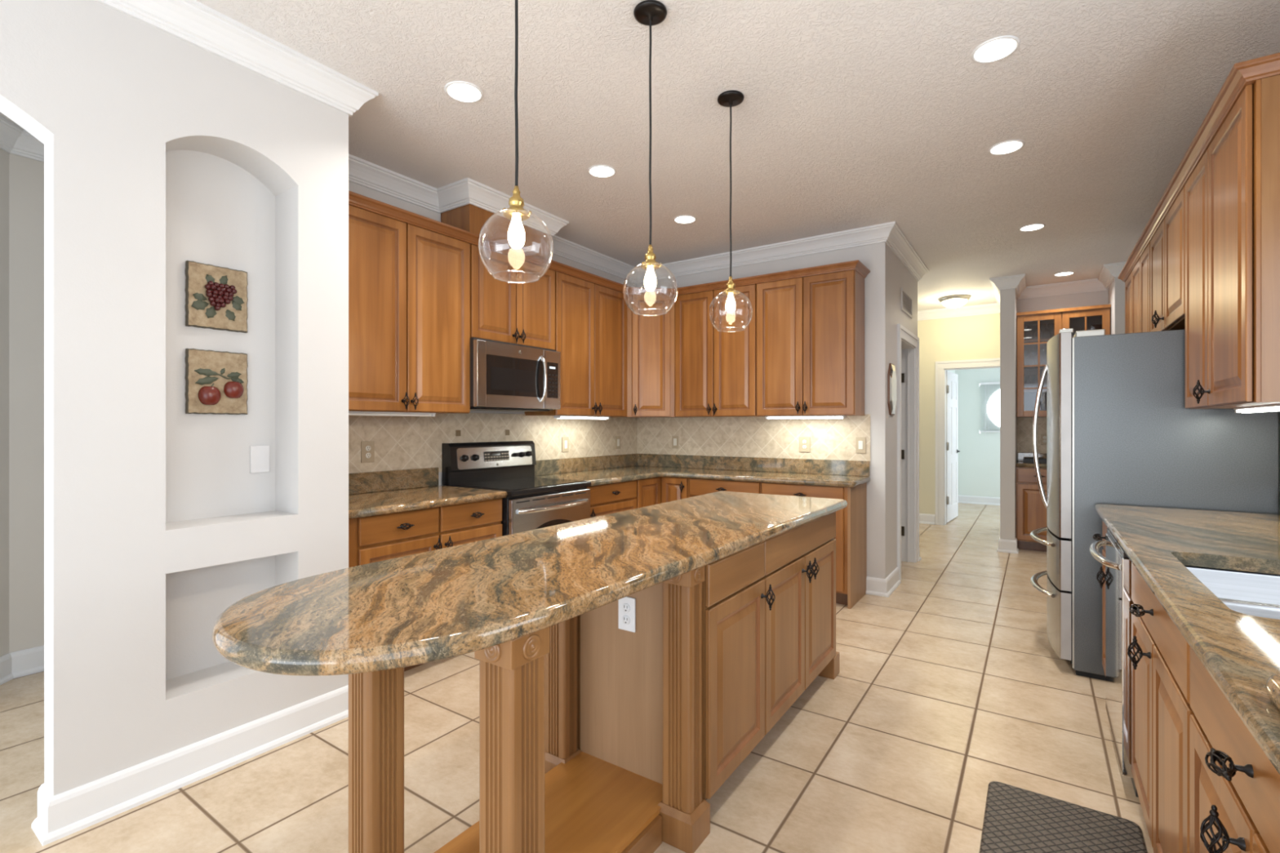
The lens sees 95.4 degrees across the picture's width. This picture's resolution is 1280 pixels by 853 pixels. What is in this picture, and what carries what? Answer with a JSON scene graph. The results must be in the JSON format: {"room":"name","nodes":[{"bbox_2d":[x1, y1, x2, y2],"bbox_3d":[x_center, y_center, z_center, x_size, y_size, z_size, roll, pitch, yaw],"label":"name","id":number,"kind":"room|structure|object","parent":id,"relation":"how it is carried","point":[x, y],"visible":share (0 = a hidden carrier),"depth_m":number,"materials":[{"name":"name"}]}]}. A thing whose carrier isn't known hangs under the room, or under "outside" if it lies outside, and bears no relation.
{"room":"kitchen","nodes":[
{"label":"kitchen","id":0,"kind":"room"},
{"bbox_2d":[0,148,44,657],"bbox_3d":[-2.781,-0.110,3.811,0.468,2.840,2.832,0,0,26],"label":"wall","id":1,"kind":"structure","parent":0,"point":[21,178],"depth_m":3.06,"materials":[{"name":"paint"}]},
{"bbox_2d":[0,115,44,162],"bbox_3d":[-2.701,-1.472,3.734,0.404,0.115,2.664,0,0,26],"label":"trim","id":2,"kind":"structure","parent":1,"relation":"attached to","point":[15,140],"depth_m":3.02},
{"bbox_2d":[0,645,44,684],"bbox_3d":[-2.727,1.245,3.747,0.354,0.130,2.664,0,0,26],"label":"baseboard","id":3,"kind":"structure","parent":1,"relation":"attached to","point":[15,664],"depth_m":3.05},
{"bbox_2d":[0,0,348,795],"bbox_3d":[-2.642,-0.110,1.343,0.700,2.840,3.645,0,0,34],"label":"wall","id":4,"kind":"structure","parent":0,"point":[162,151],"depth_m":2.09,"materials":[{"name":"paint"}]},
{"bbox_2d":[31,684,348,845],"bbox_3d":[-1.635,1.245,2.280,0.150,0.130,1.023,0,0,34],"label":"baseboard","id":5,"kind":"structure","parent":4,"relation":"attached to","point":[62,815],"depth_m":2.11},
{"bbox_2d":[185,260,247,333],"bbox_3d":[-1.727,-0.525,2.388,0.044,0.261,0.216,0,0,34],"label":"wall plaque","id":6,"kind":"object","parent":4,"relation":"attached to","point":[216,296],"visible":1,"depth_m":2.37,"materials":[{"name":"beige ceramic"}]},
{"bbox_2d":[185,348,247,414],"bbox_3d":[-1.725,-0.177,2.387,0.049,0.261,0.216,0,0,34],"label":"wall plaque","id":7,"kind":"object","parent":4,"relation":"attached to","point":[216,381],"visible":1,"depth_m":2.37,"materials":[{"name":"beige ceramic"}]},
{"bbox_2d":[250,444,269,473],"bbox_3d":[-1.652,0.145,2.533,0.007,0.118,0.076,0,0,34],"label":"blank plate","id":8,"kind":"object","parent":4,"relation":"attached to","point":[260,455],"visible":1,"depth_m":2.53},
{"bbox_2d":[94,0,928,283],"bbox_3d":[-0.849,-1.472,3.083,3.125,0.115,8.540,0,0,34],"label":"trim","id":9,"kind":"structure","parent":4,"relation":"attached to","point":[193,22],"depth_m":3.50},
{"bbox_2d":[348,181,636,485],"bbox_3d":[-1.011,-0.110,4.467,0.120,2.840,3.555,0,0,34],"label":"wall","id":10,"kind":"structure","parent":0,"point":[353,187],"depth_m":3.85,"materials":[{"name":"paint"}]},
{"bbox_2d":[360,440,374,462],"bbox_3d":[-1.612,0.155,3.451,0.011,0.126,0.082,0,0,34],"label":"wall outlet","id":11,"kind":"object","parent":10,"relation":"attached to","point":[367,448],"visible":1,"depth_m":3.45,"materials":[{"name":"plastic"}]},
{"bbox_2d":[348,466,438,494],"bbox_3d":[-1.605,0.335,3.453,0.018,0.120,0.960,0,0,34],"label":"backsplash","id":12,"kind":"structure","parent":10,"relation":"attached to","point":[380,481],"depth_m":3.57,"materials":[{"name":"stone"}]},
{"bbox_2d":[348,204,470,413],"bbox_3d":[-1.465,-0.622,3.354,0.381,1.087,0.995,0,0,34],"label":"upper cabinet","id":13,"kind":"object","parent":10,"relation":"attached to","point":[409,285],"visible":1,"depth_m":3.30,"materials":[{"name":"brown wood"}]},
{"bbox_2d":[348,411,435,416],"bbox_3d":[-1.445,-0.067,3.296,0.070,0.023,0.630,0,0,34],"label":"light","id":14,"kind":"object","parent":13,"relation":"attached to","point":[350,413],"visible":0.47,"depth_m":3.30,"materials":[{"name":"white plastic"}]},
{"bbox_2d":[470,244,555,350],"bbox_3d":[-0.963,-0.862,4.092,0.381,0.607,0.786,0,0,34],"label":"upper cabinet","id":15,"kind":"object","parent":10,"relation":"attached to","point":[518,309],"visible":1,"depth_m":3.96,"materials":[{"name":"brown wood"}]},
{"bbox_2d":[440,204,551,259],"bbox_3d":[-0.995,-1.294,4.114,0.293,0.252,0.756,0,0,34],"label":"duct cover","id":16,"kind":"object","parent":15,"relation":"on","point":[470,218],"visible":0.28,"depth_m":3.88,"materials":[{"name":"brown wood"}]},
{"bbox_2d":[470,337,560,411],"bbox_3d":[-0.939,-0.331,4.050,0.437,0.450,0.773,0,0,34],"label":"microwave","id":17,"kind":"object","parent":15,"relation":"attached to","point":[504,376],"visible":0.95,"depth_m":3.90,"materials":[{"name":"silver metal"}]},
{"bbox_2d":[561,436,568,452],"bbox_3d":[-0.626,0.158,4.898,0.011,0.126,0.082,0,0,34],"label":"light switch","id":18,"kind":"object","parent":10,"relation":"attached to","point":[565,440],"visible":1,"depth_m":4.89,"materials":[{"name":"plastic"}]},
{"bbox_2d":[524,271,626,417],"bbox_3d":[-0.480,-0.622,4.800,0.381,1.087,0.923,0,0,34],"label":"upper cabinet","id":19,"kind":"object","parent":10,"relation":"attached to","point":[591,318],"visible":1,"depth_m":4.67,"materials":[{"name":"brown wood"}]},
{"bbox_2d":[553,415,609,419],"bbox_3d":[-0.463,-0.067,4.738,0.070,0.023,0.630,0,0,34],"label":"light","id":20,"kind":"object","parent":19,"relation":"attached to","point":[555,416],"visible":0.98,"depth_m":4.67,"materials":[{"name":"white plastic"}]},
{"bbox_2d":[560,416,606,419],"bbox_3d":[-0.463,-0.062,4.738,0.030,0.015,0.600,0,0,34],"label":"diffuser","id":21,"kind":"object","parent":20,"relation":"attached to","point":[562,417],"depth_m":4.73,"materials":[{"name":"white"}]},
{"bbox_2d":[348,413,870,473],"bbox_3d":[-0.049,0.110,3.802,2.218,0.400,3.310,0,0,34],"label":"backsplash","id":22,"kind":"structure","parent":10,"relation":"attached to","point":[401,442],"depth_m":4.75,"materials":[{"name":"tile"}]},
{"bbox_2d":[621,294,675,417],"bbox_3d":[0.054,-0.622,5.351,0.615,1.087,0.604,0,0,34],"label":"upper cabinet","id":23,"kind":"object","parent":10,"relation":"attached to","point":[651,335],"visible":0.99,"depth_m":5.13,"materials":[{"name":"brown wood"}]},
{"bbox_2d":[0,502,1153,852],"bbox_3d":[0.640,1.360,4.404,6.500,0.100,15.200,0,0,34],"label":"floor","id":24,"kind":"structure","parent":0,"point":[953,683],"depth_m":2.32,"materials":[{"name":"tile"}]},
{"bbox_2d":[348,498,502,671],"bbox_3d":[-1.345,0.874,3.287,0.646,0.872,1.018,0,0,34],"label":"base cabinet","id":25,"kind":"object","parent":24,"relation":"on","point":[377,538],"visible":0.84,"depth_m":3.08,"materials":[{"name":"brown wood"}]},
{"bbox_2d":[348,466,507,519],"bbox_3d":[-1.351,0.356,3.285,0.637,0.162,1.016,0,0,34],"label":"countertop","id":26,"kind":"structure","parent":25,"relation":"on","point":[391,491],"depth_m":3.40,"materials":[{"name":"stone"}]},
{"bbox_2d":[442,440,591,536],"bbox_3d":[-0.802,0.714,4.003,0.716,1.193,0.784,0,0,34],"label":"range","id":27,"kind":"object","parent":24,"relation":"on","point":[531,503],"visible":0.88,"depth_m":3.94,"materials":[{"name":"silver metal"}]},
{"bbox_2d":[448,476,591,496],"bbox_3d":[-0.820,0.411,4.016,0.633,0.038,0.760,0,0,34],"label":"cooktop","id":28,"kind":"object","parent":27,"relation":"in","point":[513,486],"depth_m":3.91,"materials":[{"name":"black ceramic"}]},
{"bbox_2d":[348,511,839,852],"bbox_3d":[0.152,0.874,2.297,0.742,0.873,2.353,0,0,34],"label":"kitchen island","id":29,"kind":"object","parent":24,"relation":"on","point":[659,716],"visible":0.77,"depth_m":1.90,"materials":[{"name":"brown wood"}]},
{"bbox_2d":[212,490,847,675],"bbox_3d":[0.026,0.415,2.189,0.761,0.044,2.742,0,0,34],"label":"island countertop","id":30,"kind":"structure","parent":29,"relation":"on","point":[436,605],"depth_m":1.44,"materials":[{"name":"stone"}]},
{"bbox_2d":[433,751,662,852],"bbox_3d":[-0.282,1.216,1.713,0.425,0.017,0.814,0,0,34],"label":"shelf","id":31,"kind":"object","parent":29,"relation":"attached to","point":[595,802],"depth_m":1.84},
{"bbox_2d":[618,596,635,632],"bbox_3d":[-0.047,0.658,2.038,0.072,0.118,0.011,0,0,34],"label":"wall outlet","id":32,"kind":"object","parent":29,"relation":"attached to","point":[627,605],"visible":0.92,"depth_m":2.03,"materials":[{"name":"white plastic"}]},
{"bbox_2d":[622,603,630,613],"bbox_3d":[-0.048,0.637,2.036,0.033,0.033,0.004,0,0,34],"label":"socket","id":33,"kind":"object","parent":32,"relation":"attached to","point":[625,606],"depth_m":2.03,"materials":[{"name":"white plastic"}]},
{"bbox_2d":[586,480,636,517],"bbox_3d":[-0.430,0.874,4.629,0.646,0.872,0.663,0,0,34],"label":"base cabinet","id":34,"kind":"object","parent":24,"relation":"on","point":[611,498],"visible":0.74,"depth_m":4.47,"materials":[{"name":"brown wood"}]},
{"bbox_2d":[635,476,689,508],"bbox_3d":[0.084,0.874,5.189,0.865,0.872,0.838,0,0,34],"label":"base cabinet","id":35,"kind":"object","parent":24,"relation":"on","point":[654,491],"visible":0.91,"depth_m":4.95,"materials":[{"name":"brown wood"}]},
{"bbox_2d":[534,453,870,487],"bbox_3d":[0.456,0.356,4.533,2.210,0.162,1.514,0,0,34],"label":"countertop","id":36,"kind":"structure","parent":35,"relation":"on","point":[603,469],"depth_m":4.86,"materials":[{"name":"stone"}]},
{"bbox_2d":[689,478,761,497],"bbox_3d":[0.793,0.874,4.892,0.640,0.872,0.541,0,0,34],"label":"drawer","id":37,"kind":"object","parent":24,"relation":"on","point":[698,486],"visible":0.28,"depth_m":4.72,"materials":[{"name":"brown wood"}]},
{"bbox_2d":[761,482,866,608],"bbox_3d":[1.341,0.874,4.524,0.677,0.872,0.549,0,0,34],"label":"base cabinet","id":38,"kind":"object","parent":24,"relation":"on","point":[851,538],"visible":0.3,"depth_m":4.27,"materials":[{"name":"brown wood"}]},
{"bbox_2d":[1016,466,1046,551],"bbox_3d":[4.398,0.874,6.075,0.790,0.872,0.526,0,0,34],"label":"base cabinet","id":39,"kind":"object","parent":24,"relation":"on","point":[1031,511],"visible":0.15,"depth_m":6.07,"materials":[{"name":"brown wood"}]},
{"bbox_2d":[1015,452,1046,468],"bbox_3d":[4.411,0.368,6.093,0.794,0.137,0.495,0,0,34],"label":"countertop","id":40,"kind":"structure","parent":39,"relation":"on","point":[1020,464],"depth_m":6.36,"materials":[{"name":"stone"}]},
{"bbox_2d":[1022,457,1046,462],"bbox_3d":[4.301,0.375,6.278,0.280,0.040,0.220,0,0,34],"label":"serving tray","id":41,"kind":"object","parent":40,"relation":"on","point":[1024,460],"visible":0.48,"depth_m":6.23,"materials":[{"name":"black plastic"}]},
{"bbox_2d":[979,781,1147,852],"bbox_3d":[1.100,1.303,1.495,0.425,0.014,1.280,0,0,34],"label":"floor mat","id":42,"kind":"object","parent":24,"relation":"on","point":[1016,820],"visible":1,"depth_m":1.88,"materials":[{"name":"plastic"}]},
{"bbox_2d":[1093,520,1107,677],"bbox_3d":[2.426,0.874,2.558,0.691,0.872,0.470,0,0,34],"label":"base cabinet","id":43,"kind":"object","parent":24,"relation":"on","point":[1102,581],"visible":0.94,"depth_m":2.79,"materials":[{"name":"brown wood"}]},
{"bbox_2d":[1089,528,1138,797],"bbox_3d":[2.101,0.876,2.128,0.724,0.868,0.593,0,0,34],"label":"dishwasher","id":44,"kind":"object","parent":24,"relation":"on","point":[1118,565],"visible":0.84,"depth_m":2.11,"materials":[{"name":"silver metal"}]},
{"bbox_2d":[1030,328,1279,680],"bbox_3d":[2.754,0.397,3.269,0.938,1.826,0.906,0,0,34],"label":"refrigerator","id":45,"kind":"object","parent":24,"relation":"on","point":[1121,430],"visible":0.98,"depth_m":2.96,"materials":[{"name":"silver metal"}]},
{"bbox_2d":[1127,562,1194,852],"bbox_3d":[1.687,0.874,1.474,0.691,0.872,0.933,0,0,34],"label":"base cabinet","id":46,"kind":"object","parent":24,"relation":"on","point":[1162,710],"visible":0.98,"depth_m":1.55,"materials":[{"name":"brown wood"}]},
{"bbox_2d":[1094,503,1279,774],"bbox_3d":[1.691,0.356,1.445,0.682,0.162,3.192,0,0,34],"label":"countertop","id":47,"kind":"structure","parent":46,"relation":"on","point":[1240,651],"depth_m":1.50,"materials":[{"name":"stone"}]},
{"bbox_2d":[1183,564,1279,619],"bbox_3d":[1.649,0.534,1.412,0.485,0.192,0.790,0,0,34],"label":"sink","id":48,"kind":"object","parent":47,"relation":"in","point":[1248,593],"visible":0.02,"depth_m":1.74,"materials":[{"name":"ceramic"}]},
{"bbox_2d":[1265,674,1279,711],"bbox_3d":[0.906,0.379,0.590,0.287,0.034,0.495,0,0,34],"label":"bowl","id":49,"kind":"object","parent":47,"relation":"on","point":[1272,686],"visible":1,"depth_m":0.82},
{"bbox_2d":[1189,647,1279,852],"bbox_3d":[1.170,0.874,0.715,0.691,0.872,0.900,0,0,34],"label":"base cabinet","id":50,"kind":"object","parent":24,"relation":"on","point":[1234,787],"visible":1,"depth_m":0.96,"materials":[{"name":"brown wood"}]},
{"bbox_2d":[0,0,1279,311],"bbox_3d":[0.640,-1.580,4.404,6.500,0.100,15.200,0,0,34],"label":"ceiling","id":51,"kind":"structure","parent":0,"point":[852,114],"depth_m":2.83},
{"bbox_2d":[444,80,483,102],"bbox_3d":[-0.806,-1.527,2.671,0.172,0.006,0.172,0,0,34],"label":"recessed light","id":52,"kind":"object","parent":51,"relation":"in","point":[459,91],"visible":1,"depth_m":2.66,"materials":[{"name":"white"}]},
{"bbox_2d":[477,0,554,281],"bbox_3d":[-0.339,-0.968,1.598,0.204,1.124,0.204,0,0,34],"label":"pendant light","id":53,"kind":"object","parent":51,"relation":"hanging from","point":[516,213],"visible":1,"depth_m":1.59,"materials":[{"name":"clear glass"}]},
{"bbox_2d":[502,186,529,221],"bbox_3d":[-0.339,-0.614,1.598,0.072,0.084,0.072,0,0,34],"label":"socket","id":54,"kind":"object","parent":53,"relation":"attached to","point":[516,212],"depth_m":1.58,"materials":[{"name":"gold metal"}]},
{"bbox_2d":[587,164,616,177],"bbox_3d":[-0.229,-1.527,3.501,0.172,0.006,0.172,0,0,34],"label":"recessed light","id":55,"kind":"object","parent":51,"relation":"in","point":[597,171],"visible":1,"depth_m":3.49,"materials":[{"name":"white"}]},
{"bbox_2d":[622,0,678,315],"bbox_3d":[0.038,-0.973,2.152,0.204,1.113,0.204,0,0,34],"label":"pendant light","id":56,"kind":"object","parent":51,"relation":"hanging from","point":[650,13],"visible":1,"depth_m":2.14,"materials":[{"name":"clear glass"}]},
{"bbox_2d":[640,244,660,270],"bbox_3d":[0.038,-0.625,2.152,0.072,0.084,0.072,0,0,34],"label":"socket","id":57,"kind":"object","parent":56,"relation":"attached to","point":[650,264],"depth_m":2.14,"materials":[{"name":"gold metal"}]},
{"bbox_2d":[673,215,696,223],"bbox_3d":[0.333,-1.527,4.317,0.172,0.006,0.172,0,0,34],"label":"recessed light","id":58,"kind":"object","parent":51,"relation":"in","point":[681,219],"visible":1,"depth_m":4.30,"materials":[{"name":"white"}]},
{"bbox_2d":[708,90,752,331],"bbox_3d":[0.423,-0.988,2.716,0.204,1.084,0.204,0,0,34],"label":"pendant light","id":59,"kind":"object","parent":51,"relation":"hanging from","point":[730,99],"visible":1,"depth_m":2.71,"materials":[{"name":"clear glass"}]},
{"bbox_2d":[723,275,738,295],"bbox_3d":[0.423,-0.654,2.716,0.072,0.084,0.072,0,0,34],"label":"socket","id":60,"kind":"object","parent":59,"relation":"attached to","point":[730,291],"depth_m":2.70,"materials":[{"name":"gold metal"}]},
{"bbox_2d":[938,294,970,307],"bbox_3d":[3.758,-1.471,6.961,0.336,0.118,0.336,0,0,34],"label":"flush ceiling light","id":61,"kind":"object","parent":51,"relation":"attached to","point":[955,300],"visible":1,"depth_m":6.86,"materials":[{"name":"white glass"}]},
{"bbox_2d":[970,35,1020,63],"bbox_3d":[1.445,-1.527,2.370,0.172,0.006,0.172,0,0,34],"label":"recessed light","id":62,"kind":"object","parent":51,"relation":"in","point":[998,48],"visible":1,"depth_m":2.36,"materials":[{"name":"white"}]},
{"bbox_2d":[987,139,1025,155],"bbox_3d":[2.014,-1.527,3.201,0.172,0.006,0.172,0,0,34],"label":"recessed light","id":63,"kind":"object","parent":51,"relation":"in","point":[1006,147],"visible":1,"depth_m":3.19,"materials":[{"name":"white"}]},
{"bbox_2d":[1018,223,1045,231],"bbox_3d":[3.023,-1.527,4.491,0.172,0.006,0.172,0,0,34],"label":"recessed light","id":64,"kind":"object","parent":51,"relation":"in","point":[1033,227],"visible":1,"depth_m":4.48,"materials":[{"name":"white"}]},
{"bbox_2d":[636,242,888,578],"bbox_3d":[0.961,-0.110,5.190,2.325,2.840,0.120,0,0,34],"label":"wall","id":65,"kind":"structure","parent":0,"point":[874,257],"depth_m":4.54,"materials":[{"name":"paint"}]},
{"bbox_2d":[671,435,678,448],"bbox_3d":[0.334,0.155,5.526,0.070,0.120,0.011,0,0,34],"label":"light switch","id":66,"kind":"object","parent":65,"relation":"attached to","point":[674,438],"visible":1,"depth_m":5.52,"materials":[{"name":"plastic"}]},
{"bbox_2d":[534,453,870,476],"bbox_3d":[0.456,0.335,4.536,2.206,0.120,1.510,0,0,34],"label":"backsplash","id":67,"kind":"structure","parent":65,"relation":"attached to","point":[544,467],"depth_m":5.04,"materials":[{"name":"stone"}]},
{"bbox_2d":[675,284,759,417],"bbox_3d":[0.698,-0.622,5.057,0.769,1.087,0.366,0,0,34],"label":"upper cabinet","id":68,"kind":"object","parent":65,"relation":"attached to","point":[716,371],"visible":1,"depth_m":4.94,"materials":[{"name":"brown wood"}]},
{"bbox_2d":[799,436,810,452],"bbox_3d":[1.363,0.155,4.825,0.096,0.126,0.011,0,0,34],"label":"wall outlet","id":69,"kind":"object","parent":65,"relation":"attached to","point":[804,442],"visible":1,"depth_m":4.82,"materials":[{"name":"plastic"}]},
{"bbox_2d":[756,270,864,416],"bbox_3d":[1.336,-0.622,4.622,0.772,1.087,0.366,0,0,34],"label":"upper cabinet","id":70,"kind":"object","parent":65,"relation":"attached to","point":[811,329],"visible":1,"depth_m":4.49,"materials":[{"name":"brown wood"}]},
{"bbox_2d":[348,191,870,296],"bbox_3d":[-0.177,-1.180,4.280,3.818,0.054,1.493,0,0,-24],"label":"crown molding","id":71,"kind":"structure","parent":70,"relation":"attached to","point":[357,200],"depth_m":4.29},
{"bbox_2d":[764,415,846,418],"bbox_3d":[1.303,-0.067,4.612,0.630,0.023,0.070,0,0,34],"label":"light","id":72,"kind":"object","parent":70,"relation":"attached to","point":[793,416],"visible":0.97,"depth_m":4.56,"materials":[{"name":"white plastic"}]},
{"bbox_2d":[768,416,843,418],"bbox_3d":[1.303,-0.062,4.612,0.600,0.015,0.030,0,0,34],"label":"diffuser","id":73,"kind":"object","parent":72,"relation":"attached to","point":[769,417],"depth_m":4.58,"materials":[{"name":"white"}]},
{"bbox_2d":[855,436,866,453],"bbox_3d":[1.733,0.152,4.573,0.076,0.126,0.011,0,0,34],"label":"light switch","id":74,"kind":"object","parent":65,"relation":"attached to","point":[860,442],"visible":1,"depth_m":4.57,"materials":[{"name":"plastic"}]},
{"bbox_2d":[888,246,917,575],"bbox_3d":[1.084,-0.110,6.001,3.035,2.840,1.360,0,0,34],"label":"wall","id":75,"kind":"structure","parent":0,"point":[899,276],"depth_m":4.80,"materials":[{"name":"paint"}]},
{"bbox_2d":[866,567,901,597],"bbox_3d":[1.967,1.245,4.695,0.165,0.130,0.495,0,0,34],"label":"baseboard","id":76,"kind":"structure","parent":75,"relation":"attached to","point":[886,587],"depth_m":4.52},
{"bbox_2d":[887,363,896,415],"bbox_3d":[2.022,-0.290,4.660,0.024,0.410,0.270,0,0,34],"label":"wall mirror","id":77,"kind":"object","parent":75,"relation":"attached to","point":[891,376],"visible":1,"depth_m":4.60,"materials":[{"name":"silver glass"}]},
{"bbox_2d":[889,364,896,413],"bbox_3d":[2.028,-0.290,4.656,0.009,0.390,0.256,0,0,34],"label":"mirror glass","id":78,"kind":"object","parent":77,"relation":"attached to","point":[892,371],"depth_m":4.61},
{"bbox_2d":[901,373,904,535],"bbox_3d":[2.212,0.283,5.808,0.776,2.030,0.041,0,0,30],"label":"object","id":79,"kind":"structure","parent":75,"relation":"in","point":[902,374],"depth_m":5.62,"materials":[{"name":"metal"}]},
{"bbox_2d":[901,287,912,318],"bbox_3d":[2.398,-1.095,5.227,0.009,0.190,0.500,0,0,34],"label":"air vent","id":80,"kind":"object","parent":75,"relation":"in","point":[903,291],"visible":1,"depth_m":5.21,"materials":[{"name":"metal"}]},
{"bbox_2d":[897,324,919,580],"bbox_3d":[2.382,0.230,5.298,0.142,2.160,0.960,0,0,34],"label":"trim","id":81,"kind":"structure","parent":75,"relation":"attached to","point":[908,344],"depth_m":5.59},
{"bbox_2d":[917,313,999,514],"bbox_3d":[3.146,-0.110,8.335,3.815,2.840,0.120,0,0,34],"label":"wall","id":82,"kind":"structure","parent":0,"point":[976,336],"depth_m":7.74,"materials":[{"name":"paint"}]},
{"bbox_2d":[919,513,935,524],"bbox_3d":[2.720,1.245,8.535,2.885,0.130,0.030,0,0,34],"label":"baseboard","id":83,"kind":"structure","parent":82,"relation":"attached to","point":[924,518],"depth_m":7.77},
{"bbox_2d":[946,370,959,522],"bbox_3d":[4.333,0.280,8.061,0.079,2.030,0.775,0,0,38],"label":"door","id":84,"kind":"structure","parent":82,"relation":"in","point":[952,379],"depth_m":8.04,"materials":[{"name":"white wood"}]},
{"bbox_2d":[935,358,999,524],"bbox_3d":[4.369,0.230,7.489,1.010,2.160,0.142,0,0,34],"label":"trim","id":85,"kind":"structure","parent":82,"relation":"attached to","point":[942,366],"depth_m":7.68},
{"bbox_2d":[917,262,1125,320],"bbox_3d":[3.568,-1.472,7.330,1.723,0.115,5.528,0,0,-29],"label":"trim","id":86,"kind":"structure","parent":82,"relation":"attached to","point":[1108,272],"depth_m":6.27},
{"bbox_2d":[955,368,999,497],"bbox_3d":[6.362,-0.110,9.339,2.600,2.840,0.100,0,0,34],"label":"wall","id":87,"kind":"structure","parent":0,"point":[979,455],"depth_m":9.78,"materials":[{"name":"paint"}]},
{"bbox_2d":[958,494,999,505],"bbox_3d":[5.527,1.245,8.335,2.050,0.130,2.500,0,0,34],"label":"baseboard","id":88,"kind":"structure","parent":87,"relation":"attached to","point":[962,499],"depth_m":9.73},
{"bbox_2d":[978,384,999,433],"bbox_3d":[6.067,-0.290,9.528,0.900,0.840,0.080,0,0,34],"label":"window","id":89,"kind":"structure","parent":87,"relation":"in","point":[995,392],"depth_m":9.69,"materials":[{"name":"white"}]},
{"bbox_2d":[980,382,999,435],"bbox_3d":[6.024,-0.275,9.461,0.855,0.890,0.059,0,0,34],"label":"window blind","id":90,"kind":"object","parent":89,"relation":"attached to","point":[981,383],"visible":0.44,"depth_m":9.63,"materials":[{"name":"white plastic"}]},
{"bbox_2d":[1000,288,1017,540],"bbox_3d":[4.255,-0.110,6.691,0.130,2.840,1.590,0,0,34],"label":"wall column","id":91,"kind":"structure","parent":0,"point":[1008,301],"depth_m":6.04,"materials":[{"name":"paint"}]},
{"bbox_2d":[996,537,1018,553],"bbox_3d":[4.199,1.245,6.608,0.190,0.130,1.450,0,0,34],"label":"baseboard","id":92,"kind":"structure","parent":91,"relation":"attached to","point":[1004,545],"depth_m":6.02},
{"bbox_2d":[1017,289,1107,312],"bbox_3d":[4.630,-0.110,6.308,0.920,2.840,0.100,0,0,34],"label":"wall","id":93,"kind":"structure","parent":0,"point":[1100,297],"depth_m":6.29,"materials":[{"name":"paint"}]},
{"bbox_2d":[1017,417,1046,453],"bbox_3d":[4.548,0.104,6.295,0.798,0.392,0.012,0,0,34],"label":"backsplash","id":94,"kind":"structure","parent":93,"relation":"attached to","point":[1024,424],"depth_m":6.45,"materials":[{"name":"tile"}]},
{"bbox_2d":[1017,452,1046,461],"bbox_3d":[4.544,0.348,6.289,0.790,0.096,0.023,0,0,34],"label":"backsplash","id":95,"kind":"structure","parent":93,"relation":"attached to","point":[1020,455],"depth_m":6.45,"materials":[{"name":"tile"}]},
{"bbox_2d":[1016,304,1111,417],"bbox_3d":[4.455,-0.652,6.158,0.790,1.116,0.335,0,0,34],"label":"upper cabinet","id":96,"kind":"object","parent":93,"relation":"attached to","point":[1095,317],"visible":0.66,"depth_m":6.22,"materials":[{"name":"brown wood"}]},
{"bbox_2d":[1023,364,1045,368],"bbox_3d":[4.469,-0.640,6.179,0.750,0.018,0.255,0,0,34],"label":"shelf","id":97,"kind":"object","parent":96,"relation":"attached to","point":[1030,367],"depth_m":6.34,"materials":[{"name":"brown wood"}]},
{"bbox_2d":[1023,337,1073,343],"bbox_3d":[4.469,-0.910,6.179,0.750,0.018,0.255,0,0,34],"label":"shelf","id":98,"kind":"object","parent":96,"relation":"attached to","point":[1041,340],"depth_m":6.23,"materials":[{"name":"brown wood"}]},
{"bbox_2d":[1107,276,1124,334],"bbox_3d":[4.986,-0.110,5.618,0.685,2.840,0.640,0,0,34],"label":"wall pier","id":99,"kind":"object","parent":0,"point":[1116,291],"depth_m":5.54,"materials":[{"name":"paint"}]},
{"bbox_2d":[1279,411,1279,515],"bbox_3d":[1.868,-0.110,0.984,0.120,2.840,10.530,0,0,34],"label":"wall","id":100,"kind":"structure","parent":0,"point":[1279,411],"depth_m":2.70,"materials":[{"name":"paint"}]},
{"bbox_2d":[1124,242,1150,333],"bbox_3d":[3.680,-0.622,4.066,0.335,1.087,1.256,0,0,34],"label":"upper cabinet","id":101,"kind":"object","parent":100,"relation":"attached to","point":[1137,286],"visible":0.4,"depth_m":4.02,"materials":[{"name":"brown wood"}]},
{"bbox_2d":[1117,52,1279,282],"bbox_3d":[3.090,-1.180,3.234,0.375,0.054,3.381,0,0,34],"label":"crown molding","id":102,"kind":"structure","parent":101,"relation":"attached to","point":[1242,74],"depth_m":2.35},
{"bbox_2d":[1150,186,1185,331],"bbox_3d":[3.015,-0.849,3.135,0.386,0.633,1.024,0,0,34],"label":"upper cabinet","id":103,"kind":"object","parent":100,"relation":"attached to","point":[1167,245],"visible":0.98,"depth_m":3.13,"materials":[{"name":"brown wood"}]},
{"bbox_2d":[1185,74,1279,408],"bbox_3d":[2.440,-0.622,2.290,0.386,1.087,1.011,0,0,34],"label":"upper cabinet","id":104,"kind":"object","parent":100,"relation":"attached to","point":[1233,193],"visible":1,"depth_m":2.08,"materials":[{"name":"brown wood"}]},
{"bbox_2d":[1233,404,1279,413],"bbox_3d":[2.445,-0.067,2.267,0.070,0.023,0.630,0,0,34],"label":"light","id":105,"kind":"object","parent":104,"relation":"attached to","point":[1273,407],"visible":1,"depth_m":2.30,"materials":[{"name":"white plastic"}]},
{"bbox_2d":[1240,406,1279,413],"bbox_3d":[2.445,-0.062,2.267,0.030,0.015,0.600,0,0,34],"label":"diffuser","id":106,"kind":"object","parent":105,"relation":"attached to","point":[1270,408],"depth_m":2.30,"materials":[{"name":"white"}]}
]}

